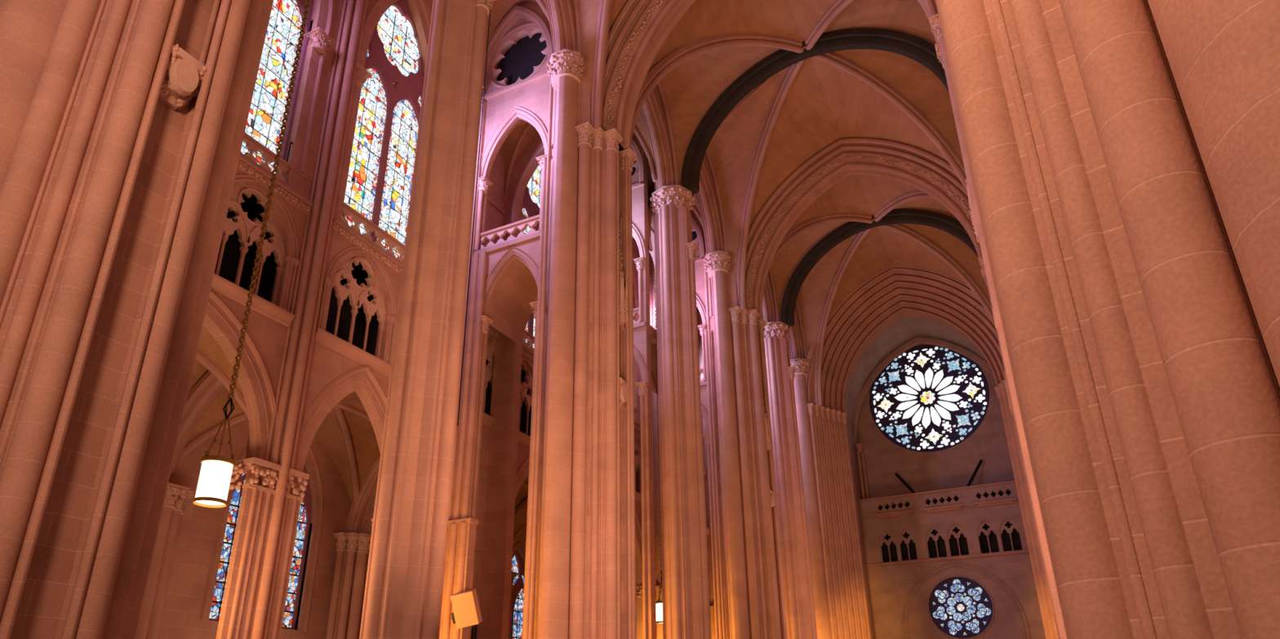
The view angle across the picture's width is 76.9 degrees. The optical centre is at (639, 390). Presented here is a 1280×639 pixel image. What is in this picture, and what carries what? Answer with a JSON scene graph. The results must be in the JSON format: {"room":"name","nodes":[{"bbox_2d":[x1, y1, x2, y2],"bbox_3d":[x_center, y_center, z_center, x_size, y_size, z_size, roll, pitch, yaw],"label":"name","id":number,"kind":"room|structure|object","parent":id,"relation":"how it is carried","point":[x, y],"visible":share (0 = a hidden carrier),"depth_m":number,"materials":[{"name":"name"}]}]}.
{"room":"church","nodes":[
{"label":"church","id":0,"kind":"room"},
{"bbox_2d":[177,324,380,502],"bbox_3d":[-14.911,0.928,28.603,5.963,4.802,19.908,-11,-25,24],"label":"ceiling","id":1,"kind":"structure","parent":0,"point":[347,433],"depth_m":33.82,"materials":[{"name":"stone"}]},
{"bbox_2d":[156,420,526,638],"bbox_3d":[-10.922,10.760,40.676,0.600,14.600,55.000,-11,-25,24],"label":"wall","id":2,"kind":"structure","parent":0,"point":[180,619],"depth_m":31.21,"materials":[{"name":"stone"}]},
{"bbox_2d":[199,445,323,631],"bbox_3d":[-15.261,5.176,33.337,0.530,8.834,5.120,-11,-25,24],"label":"window","id":3,"kind":"structure","parent":2,"relation":"in","point":[303,531],"depth_m":33.52,"materials":[{"name":"glass"}]},
{"bbox_2d":[509,540,525,638],"bbox_3d":[-7.383,13.724,46.855,0.530,10.145,4.720,-11,-25,24],"label":"window","id":4,"kind":"structure","parent":2,"relation":"in","point":[517,566],"depth_m":48.06,"materials":[{"name":"glass"}]},
{"bbox_2d":[213,193,638,492],"bbox_3d":[-2.069,4.604,51.675,1.700,5.150,71.000,-11,-25,24],"label":"wall","id":5,"kind":"structure","parent":0,"point":[231,255],"depth_m":32.88,"materials":[{"name":"stone"}]},
{"bbox_2d":[203,0,711,638],"bbox_3d":[-2.533,1.163,48.498,0.500,38.100,79.000,-11,-25,24],"label":"wall","id":6,"kind":"structure","parent":0,"point":[268,335],"depth_m":30.92,"materials":[{"name":"stone"}]},
{"bbox_2d":[210,273,294,326],"bbox_3d":[-14.056,-3.880,24.519,0.240,0.460,8.550,-11,-25,24],"label":"trim","id":7,"kind":"structure","parent":6,"relation":"attached to","point":[220,284],"depth_m":26.73,"materials":[{"name":"stone"}]},
{"bbox_2d":[215,174,300,311],"bbox_3d":[-13.311,-5.324,27.483,0.602,4.492,3.920,-11,-25,24],"label":"screen","id":8,"kind":"object","parent":6,"relation":"attached to","point":[248,231],"visible":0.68,"depth_m":27.97,"materials":[{"name":"stone"}]},
{"bbox_2d":[236,154,312,213],"bbox_3d":[-14.140,-8.161,26.300,0.220,0.445,8.550,-11,-25,24],"label":"trim","id":9,"kind":"structure","parent":6,"relation":"attached to","point":[245,166],"depth_m":28.52,"materials":[{"name":"stone"}]},
{"bbox_2d":[240,0,336,200],"bbox_3d":[-13.863,-15.062,30.486,0.989,15.239,6.000,-11,-25,24],"label":"window","id":10,"kind":"structure","parent":6,"relation":"in","point":[267,108],"depth_m":30.42,"materials":[{"name":"glass"}]},
{"bbox_2d":[314,327,391,377],"bbox_3d":[-9.912,-0.752,32.235,0.240,0.460,7.850,-11,-25,24],"label":"trim","id":11,"kind":"structure","parent":6,"relation":"attached to","point":[322,336],"depth_m":30.39,"materials":[{"name":"stone"}]},
{"bbox_2d":[316,246,396,364],"bbox_3d":[-11.052,-3.619,31.689,0.602,4.492,3.920,-11,-25,24],"label":"screen","id":12,"kind":"object","parent":6,"relation":"attached to","point":[357,295],"visible":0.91,"depth_m":31.87,"materials":[{"name":"stone"}]},
{"bbox_2d":[331,218,402,275],"bbox_3d":[-9.996,-5.034,34.016,0.220,0.445,7.850,-11,-25,24],"label":"trim","id":13,"kind":"structure","parent":6,"relation":"attached to","point":[339,228],"depth_m":32.18,"materials":[{"name":"stone"}]},
{"bbox_2d":[333,0,430,263],"bbox_3d":[-10.878,-12.802,36.041,0.989,15.222,5.797,-11,-25,24],"label":"window","id":14,"kind":"structure","parent":6,"relation":"in","point":[380,175],"depth_m":35.58,"materials":[{"name":"glass"}]},
{"bbox_2d":[475,533,485,553],"bbox_3d":[-7.277,6.559,34.937,0.120,0.700,2.700,-11,-25,24],"label":"trim","id":15,"kind":"structure","parent":6,"relation":"attached to","point":[480,541],"depth_m":35.32,"materials":[{"name":"stone"}]},
{"bbox_2d":[482,336,496,413],"bbox_3d":[-7.285,-0.673,38.657,0.602,4.267,2.360,-11,-25,24],"label":"screen","id":16,"kind":"object","parent":6,"relation":"attached to","point":[489,367],"visible":0.3,"depth_m":39.03,"materials":[{"name":"stone"}]},
{"bbox_2d":[481,412,530,447],"bbox_3d":[-5.958,2.232,39.598,0.240,0.460,9.900,-11,-25,24],"label":"trim","id":17,"kind":"structure","parent":6,"relation":"attached to","point":[487,420],"depth_m":39.46,"materials":[{"name":"stone"}]},
{"bbox_2d":[488,324,533,362],"bbox_3d":[-6.039,-2.047,41.384,0.220,0.445,9.913,-11,-25,24],"label":"trim","id":18,"kind":"structure","parent":6,"relation":"attached to","point":[527,353],"depth_m":41.42,"materials":[{"name":"stone"}]},
{"bbox_2d":[518,355,533,435],"bbox_3d":[-5.995,0.198,41.106,0.602,4.492,3.920,-11,-25,24],"label":"screen","id":19,"kind":"object","parent":6,"relation":"attached to","point":[527,384],"visible":0.31,"depth_m":41.59,"materials":[{"name":"stone"}]},
{"bbox_2d":[520,166,541,352],"bbox_3d":[-5.684,-8.602,45.590,0.989,14.612,5.397,-11,-25,24],"label":"window","id":20,"kind":"structure","parent":6,"relation":"in","point":[531,197],"depth_m":45.78,"materials":[{"name":"glass"}]},
{"bbox_2d":[632,256,640,411],"bbox_3d":[-1.284,-5.327,53.802,0.989,14.512,5.397,-11,-25,24],"label":"window","id":21,"kind":"structure","parent":6,"relation":"in","point":[633,264],"depth_m":56.58,"materials":[{"name":"glass"}]},
{"bbox_2d":[634,421,640,433],"bbox_3d":[-1.639,1.274,49.577,0.220,0.445,9.913,-11,-25,24],"label":"trim","id":22,"kind":"structure","parent":6,"relation":"attached to","point":[637,426],"depth_m":52.26,"materials":[{"name":"stone"}]},
{"bbox_2d":[634,432,641,493],"bbox_3d":[-0.168,4.699,51.911,0.602,4.267,2.360,-11,-25,24],"label":"screen","id":23,"kind":"object","parent":6,"relation":"attached to","point":[637,455],"visible":0.38,"depth_m":52.20,"materials":[{"name":"stone"}]},
{"bbox_2d":[635,490,641,502],"bbox_3d":[-1.558,5.554,47.791,0.240,0.460,9.900,-11,-25,24],"label":"trim","id":24,"kind":"structure","parent":6,"relation":"attached to","point":[637,495],"depth_m":50.46,"materials":[{"name":"stone"}]},
{"bbox_2d":[357,490,636,638],"bbox_3d":[-8.438,10.260,39.545,6.150,14.600,55.000,-11,-25,24],"label":"wall","id":25,"kind":"structure","parent":0,"point":[367,527],"depth_m":37.01,"materials":[{"name":"stone"}]},
{"bbox_2d":[468,2,552,638],"bbox_3d":[-5.539,-3.237,37.342,5.018,37.800,3.750,-11,-25,24],"label":"wall","id":26,"kind":"structure","parent":0,"point":[517,80],"depth_m":38.53,"materials":[{"name":"stone"}]},
{"bbox_2d":[480,214,539,249],"bbox_3d":[-6.017,-7.296,37.780,3.516,1.050,0.320,-11,-25,24],"label":"balustrade","id":27,"kind":"object","parent":26,"relation":"on","point":[531,222],"visible":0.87,"depth_m":37.79,"materials":[{"name":"stone"}]},
{"bbox_2d":[485,0,549,46],"bbox_3d":[-7.983,-19.545,38.455,5.652,5.756,8.805,-11,-25,24],"label":"ceiling","id":28,"kind":"structure","parent":0,"point":[500,9],"depth_m":42.52,"materials":[{"name":"stone"}]},
{"bbox_2d":[457,5,491,426],"bbox_3d":[-6.495,-10.501,32.814,0.041,25.400,0.041,-11,-25,24],"label":"column shaft","id":29,"kind":"object","parent":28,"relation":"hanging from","point":[491,6],"visible":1,"depth_m":31.05,"materials":[{"name":"brown stone"}]},
{"bbox_2d":[513,475,528,542],"bbox_3d":[-5.735,7.853,45.697,5.957,4.800,16.312,-11,-25,24],"label":"ceiling","id":30,"kind":"structure","parent":0,"point":[522,494],"depth_m":46.44,"materials":[{"name":"stone"}]},
{"bbox_2d":[577,0,626,94],"bbox_3d":[1.087,-21.644,29.120,17.200,11.796,17.250,-11,-25,24],"label":"ceiling","id":31,"kind":"structure","parent":0,"point":[588,10],"depth_m":38.55,"materials":[{"name":"stone"}]},
{"bbox_2d":[591,0,612,128],"bbox_3d":[1.087,-21.639,29.118,0.560,11.815,23.825,6,-23,-15],"label":"rib","id":32,"kind":"object","parent":31,"relation":"attached to","point":[605,6],"visible":0.98,"depth_m":37.70,"materials":[{"name":"stone"}]},
{"bbox_2d":[631,131,657,638],"bbox_3d":[-1.195,0.042,45.431,5.017,37.800,2.850,-11,-25,24],"label":"wall","id":33,"kind":"structure","parent":0,"point":[645,347],"depth_m":44.60,"materials":[{"name":"stone"}]},
{"bbox_2d":[633,307,639,324],"bbox_3d":[-1.472,-3.866,46.242,3.516,1.050,0.320,-11,-25,24],"label":"balustrade","id":34,"kind":"object","parent":33,"relation":"on","point":[636,311],"visible":0.15,"depth_m":45.66,"materials":[{"name":"stone"}]},
{"bbox_2d":[633,113,657,182],"bbox_3d":[-3.114,-15.873,47.520,5.654,5.755,7.257,-11,-25,24],"label":"ceiling","id":35,"kind":"structure","parent":0,"point":[639,131],"depth_m":48.76,"materials":[{"name":"stone"}]},
{"bbox_2d":[653,262,656,329],"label":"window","id":36,"kind":"structure","parent":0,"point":[653,263],"depth_m":51.89,"materials":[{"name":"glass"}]},
{"bbox_2d":[648,209,719,638],"bbox_3d":[3.194,3.355,53.604,5.018,37.800,3.450,-11,-25,24],"label":"wall","id":37,"kind":"structure","parent":0,"point":[697,237],"depth_m":54.38,"materials":[{"name":"stone"}]},
{"bbox_2d":[699,368,703,382],"bbox_3d":[2.783,-0.654,54.166,3.516,1.050,0.320,-11,-25,24],"label":"balustrade","id":38,"kind":"object","parent":37,"relation":"on","point":[701,371],"visible":0.11,"depth_m":53.57,"materials":[{"name":"stone"}]},
{"bbox_2d":[572,0,800,330],"bbox_3d":[1.624,-15.426,50.116,1.200,8.500,56.550,-11,-25,24],"label":"wall","id":39,"kind":"structure","parent":0,"point":[655,88],"depth_m":49.09,"materials":[{"name":"stone"}]},
{"bbox_2d":[572,0,582,124],"bbox_3d":[-6.612,-19.784,32.500,0.578,11.304,16.510,-11,-25,24],"label":"rib","id":40,"kind":"object","parent":39,"relation":"attached to","point":[574,2],"visible":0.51,"depth_m":38.88,"materials":[{"name":"stone"}]},
{"bbox_2d":[656,80,731,307],"bbox_3d":[2.188,-13.141,48.886,0.578,11.304,16.510,-11,-25,24],"label":"rib","id":41,"kind":"object","parent":39,"relation":"attached to","point":[659,84],"visible":0.23,"depth_m":48.90,"materials":[{"name":"stone"}]},
{"bbox_2d":[768,266,812,403],"bbox_3d":[10.988,-6.499,65.272,0.578,11.304,16.510,-11,-25,24],"label":"rib","id":42,"kind":"object","parent":39,"relation":"attached to","point":[770,272],"visible":0.19,"depth_m":65.41,"materials":[{"name":"stone"}]},
{"bbox_2d":[692,194,702,226],"bbox_3d":[1.119,-12.678,55.402,5.653,5.755,7.456,-11,-25,24],"label":"ceiling","id":43,"kind":"structure","parent":0,"point":[695,207],"depth_m":56.83,"materials":[{"name":"stone"}]},
{"bbox_2d":[655,394,662,624],"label":"lantern","id":44,"kind":"object","parent":43,"relation":"hanging from","point":[659,606],"depth_m":45.16,"materials":[{"name":"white glass"}]},
{"bbox_2d":[697,309,702,332],"bbox_3d":[7.627,6.701,61.859,5.016,37.800,2.650,-11,-25,24],"label":"wall","id":45,"kind":"structure","parent":0,"point":[699,316],"depth_m":66.89,"materials":[{"name":"stone"}]},
{"bbox_2d":[647,0,963,286],"bbox_3d":[9.887,-15.002,45.506,17.200,11.796,17.250,-11,-25,24],"label":"ceiling","id":46,"kind":"structure","parent":0,"point":[824,104],"depth_m":49.13,"materials":[{"name":"stone"}]},
{"bbox_2d":[737,0,853,310],"bbox_3d":[9.887,-14.997,45.504,0.560,11.815,23.825,6,-23,-15],"label":"rib","id":47,"kind":"object","parent":46,"relation":"attached to","point":[837,6],"visible":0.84,"depth_m":52.26,"materials":[{"name":"stone"}]},
{"bbox_2d":[630,32,967,192],"bbox_3d":[9.887,-14.997,45.504,23.825,11.815,0.560,8,-24,-20],"label":"rib","id":48,"kind":"object","parent":46,"relation":"attached to","point":[697,47],"visible":0.71,"depth_m":47.16,"materials":[{"name":"stone"}]},
{"bbox_2d":[680,27,948,195],"bbox_3d":[9.903,-16.879,46.370,16.400,7.776,1.185,-11,-25,24],"label":"rib","id":49,"kind":"object","parent":46,"relation":"attached to","point":[916,48],"visible":0.88,"depth_m":47.78,"materials":[{"name":"black stone"}]},
{"bbox_2d":[846,419,875,638],"bbox_3d":[20.170,12.939,74.501,0.500,35.600,9.700,-11,-25,24],"label":"wall","id":50,"kind":"structure","parent":0,"point":[854,451],"depth_m":75.98,"materials":[{"name":"stone"}]},
{"bbox_2d":[770,174,990,404],"bbox_3d":[18.687,-8.360,61.892,17.600,11.796,17.250,-11,-25,24],"label":"ceiling","id":51,"kind":"structure","parent":0,"point":[882,247],"depth_m":65.60,"materials":[{"name":"stone"}]},
{"bbox_2d":[814,189,933,406],"bbox_3d":[18.687,-8.355,61.890,0.560,11.815,23.825,6,-23,-15],"label":"rib","id":52,"kind":"object","parent":51,"relation":"attached to","point":[914,194],"visible":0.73,"depth_m":68.50,"materials":[{"name":"stone"}]},
{"bbox_2d":[780,208,978,328],"bbox_3d":[18.714,-10.228,62.776,16.400,7.776,1.235,-11,-25,24],"label":"rib","id":53,"kind":"object","parent":51,"relation":"attached to","point":[948,224],"visible":0.79,"depth_m":64.33,"materials":[{"name":"black stone"}]},
{"bbox_2d":[768,212,995,328],"bbox_3d":[18.687,-8.355,61.890,23.825,11.815,0.560,8,-24,-20],"label":"rib","id":54,"kind":"object","parent":51,"relation":"attached to","point":[811,223],"visible":0.67,"depth_m":64.72,"materials":[{"name":"stone"}]},
{"bbox_2d":[846,316,988,426],"bbox_3d":[26.440,-2.009,76.108,15.000,9.904,10.500,-11,-25,24],"label":"ceiling","id":55,"kind":"structure","parent":0,"point":[908,329],"depth_m":78.86,"materials":[{"name":"stone"}]},
{"bbox_2d":[857,343,1014,498],"bbox_3d":[28.719,1.818,79.420,18.000,20.500,0.600,-11,-25,24],"label":"wall","id":56,"kind":"structure","parent":0,"point":[953,467],"depth_m":77.05,"materials":[{"name":"stone"}]},
{"bbox_2d":[869,344,989,452],"bbox_3d":[28.482,0.715,79.755,11.258,11.257,0.399,-11,-25,24],"label":"window","id":57,"kind":"structure","parent":56,"relation":"in","point":[929,398],"depth_m":79.67,"materials":[{"name":"glass"}]},
{"bbox_2d":[878,490,1022,562],"bbox_3d":[28.273,13.057,73.476,18.000,7.200,2.100,-11,-25,24],"label":"wall","id":58,"kind":"structure","parent":0,"point":[1016,542],"depth_m":73.09,"materials":[{"name":"stone"}]},
{"bbox_2d":[894,473,915,493],"bbox_3d":[25.436,9.033,76.872,0.249,2.856,2.309,13,-26,-30],"label":"stay","id":59,"kind":"object","parent":58,"relation":"on","point":[904,482],"visible":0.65,"depth_m":76.88,"materials":[{"name":"black metal"}]},
{"bbox_2d":[966,459,982,486],"bbox_3d":[30.850,7.850,74.444,2.235,3.047,0.244,2,-23,-6],"label":"stay","id":60,"kind":"object","parent":58,"relation":"on","point":[980,460],"visible":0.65,"depth_m":74.42,"materials":[{"name":"black metal"}]},
{"bbox_2d":[859,483,1045,638],"bbox_3d":[27.756,18.888,69.763,18.000,20.800,0.600,-11,-25,24],"label":"wall","id":61,"kind":"structure","parent":0,"point":[891,586],"depth_m":71.42,"materials":[{"name":"stone"}]},
{"bbox_2d":[880,530,898,562],"bbox_3d":[22.872,14.367,74.098,1.670,2.984,0.220,-11,-25,24],"label":"screen","id":62,"kind":"object","parent":61,"relation":"attached to","point":[891,539],"visible":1,"depth_m":74.19,"materials":[{"name":"stone"}]},
{"bbox_2d":[898,528,917,560],"bbox_3d":[24.394,14.061,73.405,1.670,2.984,0.220,-11,-25,24],"label":"screen","id":63,"kind":"object","parent":61,"relation":"attached to","point":[907,541],"visible":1,"depth_m":73.48,"materials":[{"name":"stone"}]},
{"bbox_2d":[925,525,947,558],"bbox_3d":[26.609,13.616,72.395,1.820,2.983,0.220,-11,-25,24],"label":"screen","id":64,"kind":"object","parent":61,"relation":"attached to","point":[929,534],"visible":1,"depth_m":72.49,"materials":[{"name":"stone"}]},
{"bbox_2d":[859,480,1028,567],"bbox_3d":[27.487,11.992,72.220,17.000,6.330,0.400,-11,-25,24],"label":"trim","id":65,"kind":"structure","parent":61,"relation":"attached to","point":[1006,501],"depth_m":72.35,"materials":[{"name":"stone"}]},
{"bbox_2d":[947,523,969,556],"bbox_3d":[28.265,13.283,71.641,1.820,2.983,0.220,-11,-25,24],"label":"screen","id":66,"kind":"object","parent":61,"relation":"attached to","point":[962,531],"visible":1,"depth_m":71.73,"materials":[{"name":"stone"}]},
{"bbox_2d":[926,575,995,638],"bbox_3d":[27.717,18.788,69.647,5.478,5.477,0.499,-11,-25,24],"label":"window","id":67,"kind":"structure","parent":61,"relation":"in","point":[959,606],"depth_m":69.73,"materials":[{"name":"glass"}]},
{"bbox_2d":[901,560,1031,638],"bbox_3d":[27.641,21.700,68.269,10.220,14.466,0.150,-11,-25,24],"label":"blind arch","id":68,"kind":"object","parent":61,"relation":"attached to","point":[922,578],"visible":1,"depth_m":70.46,"materials":[{"name":"stone"}]},
{"bbox_2d":[977,520,999,553],"bbox_3d":[30.492,12.835,70.627,1.795,2.983,0.220,-11,-25,24],"label":"screen","id":69,"kind":"object","parent":61,"relation":"attached to","point":[987,533],"visible":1,"depth_m":70.71,"materials":[{"name":"stone"}]},
{"bbox_2d":[1000,517,1022,551],"bbox_3d":[32.126,12.506,69.883,1.795,2.983,0.220,-11,-25,24],"label":"screen","id":70,"kind":"object","parent":61,"relation":"attached to","point":[1009,531],"visible":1,"depth_m":69.97,"materials":[{"name":"stone"}]},
{"bbox_3d":[-12.113,-22.662,30.758,5.657,5.757,10.253,-11,-25,24],"label":"ceiling","id":71,"kind":"structure","parent":0,"visible":0},
{"bbox_2d":[192,0,311,507],"bbox_3d":[-11.079,-11.267,26.253,0.823,30.624,0.803,2,-23,-6],"label":"lantern","id":72,"kind":"object","parent":71,"relation":"hanging from","point":[215,473],"visible":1,"depth_m":21.38,"materials":[{"name":"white glass"}]},
{"bbox_3d":[6.665,15.190,32.448,40.000,0.300,94.000,-11,-25,24],"label":"floor","id":73,"kind":"structure","parent":0,"visible":0},
{"bbox_2d":[0,0,273,638],"bbox_3d":[-10.879,-10.791,19.251,3.474,38.100,5.954,-11,-25,24],"label":"pier","id":74,"kind":"object","parent":73,"relation":"on","point":[123,122],"visible":1,"depth_m":14.91,"materials":[{"name":"stone"}]},
{"bbox_2d":[134,370,249,638],"bbox_3d":[-15.005,5.507,26.860,5.350,13.875,2.190,-11,-25,24],"label":"chapel respond","id":75,"kind":"object","parent":73,"relation":"on","point":[206,389],"visible":0.47,"depth_m":28.23,"materials":[{"name":"stone"}]},
{"bbox_2d":[215,457,309,638],"bbox_3d":[-12.197,6.983,24.791,1.356,9.500,2.539,-11,-25,24],"label":"pier","id":76,"kind":"object","parent":73,"relation":"on","point":[232,620],"visible":0.73,"depth_m":25.16,"materials":[{"name":"stone"}]},
{"bbox_2d":[207,288,277,457],"bbox_3d":[-13.752,-0.892,24.651,0.600,4.990,7.130,-11,-25,24],"label":"arch","id":77,"kind":"object","parent":76,"relation":"on","point":[213,295],"visible":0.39,"depth_m":26.38,"materials":[{"name":"stone"}]},
{"bbox_2d":[293,364,386,470],"bbox_3d":[-10.734,1.347,30.288,0.600,5.074,5.880,-11,-25,24],"label":"arch","id":78,"kind":"object","parent":76,"relation":"on","point":[340,378],"visible":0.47,"depth_m":29.42,"materials":[{"name":"stone"}]},
{"bbox_2d":[242,0,368,638],"bbox_3d":[-11.804,-3.334,28.904,1.329,31.700,1.329,-11,-25,24],"label":"wall pier","id":79,"kind":"object","parent":73,"relation":"on","point":[291,388],"visible":1,"depth_m":28.60,"materials":[{"name":"stone"}]},
{"bbox_2d":[325,455,380,638],"bbox_3d":[-10.794,8.685,34.700,5.350,13.875,2.190,-11,-25,24],"label":"chapel respond","id":80,"kind":"object","parent":73,"relation":"on","point":[348,586],"visible":0.68,"depth_m":35.49,"materials":[{"name":"stone"}]},
{"bbox_2d":[359,0,495,638],"bbox_3d":[-6.707,-7.336,27.629,2.778,38.000,2.852,13,-26,-30],"label":"column","id":81,"kind":"structure","parent":73,"relation":"on","point":[403,588],"depth_m":24.29,"materials":[{"name":"stone"}]},
{"bbox_2d":[438,99,488,638],"bbox_3d":[-7.582,-0.551,35.262,1.830,31.300,0.616,-11,-25,24],"label":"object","id":82,"kind":"object","parent":73,"relation":"on","point":[458,576],"visible":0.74,"depth_m":33.93,"materials":[{"name":"stone"}]},
{"bbox_2d":[450,589,482,629],"bbox_3d":[-6.712,8.353,30.767,1.364,1.521,1.332,-11,-25,24],"label":"wall speaker","id":83,"kind":"object","parent":82,"relation":"attached to","point":[465,605],"visible":1,"depth_m":30.39,"materials":[{"name":"plastic"}]},
{"bbox_2d":[508,497,528,638],"bbox_3d":[-5.848,12.418,43.910,5.350,13.875,2.190,-11,-25,24],"label":"chapel respond","id":84,"kind":"object","parent":73,"relation":"on","point":[521,511],"visible":0.15,"depth_m":46.28,"materials":[{"name":"stone"}]},
{"bbox_2d":[523,36,638,638],"bbox_3d":[-2.079,-4.149,35.637,3.474,38.100,5.954,-11,-25,24],"label":"pier","id":85,"kind":"object","parent":73,"relation":"on","point":[580,578],"visible":0.94,"depth_m":32.41,"materials":[{"name":"stone"}]},
{"bbox_2d":[544,0,576,53],"bbox_3d":[-5.247,-19.800,36.963,1.240,6.324,7.840,-11,-25,24],"label":"arch","id":86,"kind":"object","parent":85,"relation":"on","point":[561,13],"visible":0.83,"depth_m":38.79,"materials":[{"name":"stone"}]},
{"bbox_2d":[639,88,675,191],"bbox_3d":[-0.212,-15.989,46.334,1.240,6.302,8.160,-11,-25,24],"label":"arch","id":87,"kind":"object","parent":85,"relation":"on","point":[651,113],"visible":0.43,"depth_m":48.22,"materials":[{"name":"stone"}]},
{"bbox_2d":[602,0,937,151],"bbox_3d":[5.488,-18.273,37.292,18.300,11.879,3.240,-11,-25,24],"label":"arch","id":88,"kind":"object","parent":85,"relation":"on","point":[641,28],"visible":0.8,"depth_m":38.92,"materials":[{"name":"stone"}]},
{"bbox_2d":[635,585,642,599],"bbox_3d":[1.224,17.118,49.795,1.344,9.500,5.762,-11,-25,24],"label":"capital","id":89,"kind":"object","parent":73,"relation":"on","point":[638,595],"visible":0.09,"depth_m":49.01,"materials":[{"name":"stone"}]},
{"bbox_2d":[649,275,663,638],"bbox_3d":[1.218,6.091,51.648,1.830,31.300,0.616,-11,-25,24],"label":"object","id":90,"kind":"object","parent":73,"relation":"on","point":[657,562],"visible":0.25,"depth_m":51.54,"materials":[{"name":"stone"}]},
{"bbox_2d":[649,177,711,638],"bbox_3d":[2.116,-0.677,44.057,2.778,38.000,2.852,13,-26,-30],"label":"column","id":91,"kind":"structure","parent":73,"relation":"on","point":[684,550],"depth_m":42.25,"materials":[{"name":"stone"}]},
{"bbox_2d":[698,333,715,638],"bbox_3d":[5.829,9.572,60.235,1.830,31.300,0.616,-11,-25,24],"label":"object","id":92,"kind":"object","parent":73,"relation":"on","point":[704,427],"visible":0.09,"depth_m":60.61,"materials":[{"name":"stone"}]},
{"bbox_2d":[702,226,787,638],"bbox_3d":[6.721,2.494,52.023,3.474,38.100,5.954,-11,-25,24],"label":"pier","id":93,"kind":"object","parent":73,"relation":"on","point":[751,604],"visible":0.93,"depth_m":49.47,"materials":[{"name":"stone"}]},
{"bbox_2d":[695,160,724,254],"bbox_3d":[3.564,-13.151,53.370,1.240,6.327,7.790,-11,-25,24],"label":"arch","id":94,"kind":"object","parent":93,"relation":"on","point":[706,197],"visible":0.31,"depth_m":55.12,"materials":[{"name":"stone"}]},
{"bbox_2d":[762,273,776,322],"bbox_3d":[8.599,-9.337,62.740,1.240,6.299,8.210,-11,-25,24],"label":"arch","id":95,"kind":"object","parent":93,"relation":"on","point":[768,306],"visible":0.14,"depth_m":64.69,"materials":[{"name":"stone"}]},
{"bbox_2d":[745,137,982,319],"bbox_3d":[14.288,-11.631,53.678,18.300,11.878,3.240,-11,-25,24],"label":"arch","id":96,"kind":"object","parent":93,"relation":"on","point":[921,169],"visible":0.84,"depth_m":54.65,"materials":[{"name":"stone"}]},
{"bbox_2d":[764,313,817,638],"bbox_3d":[10.938,5.982,60.484,2.778,38.000,2.852,13,-26,-30],"label":"column","id":97,"kind":"structure","parent":73,"relation":"on","point":[793,528],"depth_m":59.13,"materials":[{"name":"stone"}]},
{"bbox_2d":[790,358,873,638],"bbox_3d":[16.077,12.470,67.069,4.165,30.900,6.995,-11,-25,24],"label":"pier","id":98,"kind":"object","parent":73,"relation":"on","point":[839,584],"visible":0.94,"depth_m":66.50,"materials":[{"name":"stone"}]},
{"bbox_2d":[786,309,804,359],"bbox_3d":[12.375,-6.502,69.778,1.240,6.331,7.740,-11,-25,24],"label":"arch","id":99,"kind":"object","parent":98,"relation":"on","point":[795,346],"visible":0.15,"depth_m":71.57,"materials":[{"name":"stone"}]},
{"bbox_2d":[804,265,1004,421],"bbox_3d":[23.359,-4.798,70.576,18.100,11.719,5.900,-11,-25,24],"label":"arch","id":100,"kind":"object","parent":98,"relation":"on","point":[895,293],"visible":0.85,"depth_m":71.31,"materials":[{"name":"stone"}]},
{"bbox_2d":[854,443,869,499],"bbox_3d":[21.732,17.647,74.229,0.762,26.650,0.739,-2,-22,3],"label":"shaft","id":101,"kind":"object","parent":73,"relation":"on","point":[859,446],"visible":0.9,"depth_m":78.15,"materials":[{"name":"stone"}]},
{"bbox_2d":[853,337,995,444],"bbox_3d":[28.005,-0.425,78.844,15.600,10.224,0.900,-11,-25,24],"label":"arch","id":102,"kind":"object","parent":101,"relation":"on","point":[903,348],"visible":0.79,"depth_m":80.41,"materials":[{"name":"stone"}]},
{"bbox_2d":[928,13,1066,638],"bbox_3d":[13.395,-7.263,28.589,3.474,38.100,5.954,-11,-25,24],"label":"pier","id":103,"kind":"object","parent":73,"relation":"on","point":[935,22],"visible":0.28,"depth_m":26.34,"materials":[{"name":"stone"}]},
{"bbox_2d":[977,256,1059,638],"bbox_3d":[22.195,-0.621,44.975,3.474,38.100,5.954,-11,-25,24],"label":"pier","id":104,"kind":"object","parent":73,"relation":"on","point":[980,259],"visible":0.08,"depth_m":44.22,"materials":[{"name":"stone"}]},
{"bbox_2d":[994,380,1058,638],"bbox_3d":[30.749,9.517,60.386,4.146,30.900,6.995,-11,-25,24],"label":"pier","id":105,"kind":"object","parent":73,"relation":"on","point":[1034,551],"visible":0.2,"depth_m":61.61,"materials":[{"name":"stone"}]},
{"bbox_2d":[935,0,1279,638],"bbox_3d":[4.595,-13.905,12.203,3.474,38.100,5.954,-11,-25,24],"label":"pier","id":106,"kind":"object","parent":73,"relation":"on","point":[1123,156],"visible":1,"depth_m":5.56,"materials":[{"name":"stone"}]},
{"bbox_3d":[-8.054,10.122,32.536,1.357,9.500,7.882,-11,-25,24],"label":"pier","id":107,"kind":"object","parent":73,"relation":"on","visible":0},
{"bbox_2d":[469,625,473,638],"bbox_3d":[-7.146,12.110,33.581,0.660,6.600,1.200,-11,-25,24],"label":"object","id":108,"kind":"structure","parent":107,"relation":"attached to","point":[471,630],"depth_m":33.87,"materials":[{"name":"wood"}]},
{"bbox_2d":[515,454,529,485],"bbox_3d":[-5.387,5.383,40.245,0.600,5.074,5.880,-11,-25,24],"label":"arch","id":109,"kind":"object","parent":107,"relation":"on","point":[526,460],"visible":0.12,"depth_m":39.49,"materials":[{"name":"stone"}]},
{"bbox_3d":[-3.178,13.796,41.600,1.343,9.500,5.755,-11,-25,24],"label":"pier","id":110,"kind":"object","parent":73,"relation":"on","visible":0},
{"bbox_2d":[635,511,642,582],"bbox_3d":[-0.987,8.704,48.438,0.600,5.074,5.880,-11,-25,24],"label":"arch","id":111,"kind":"object","parent":110,"relation":"on","point":[636,517],"visible":0.16,"depth_m":49.69,"materials":[{"name":"stone"}]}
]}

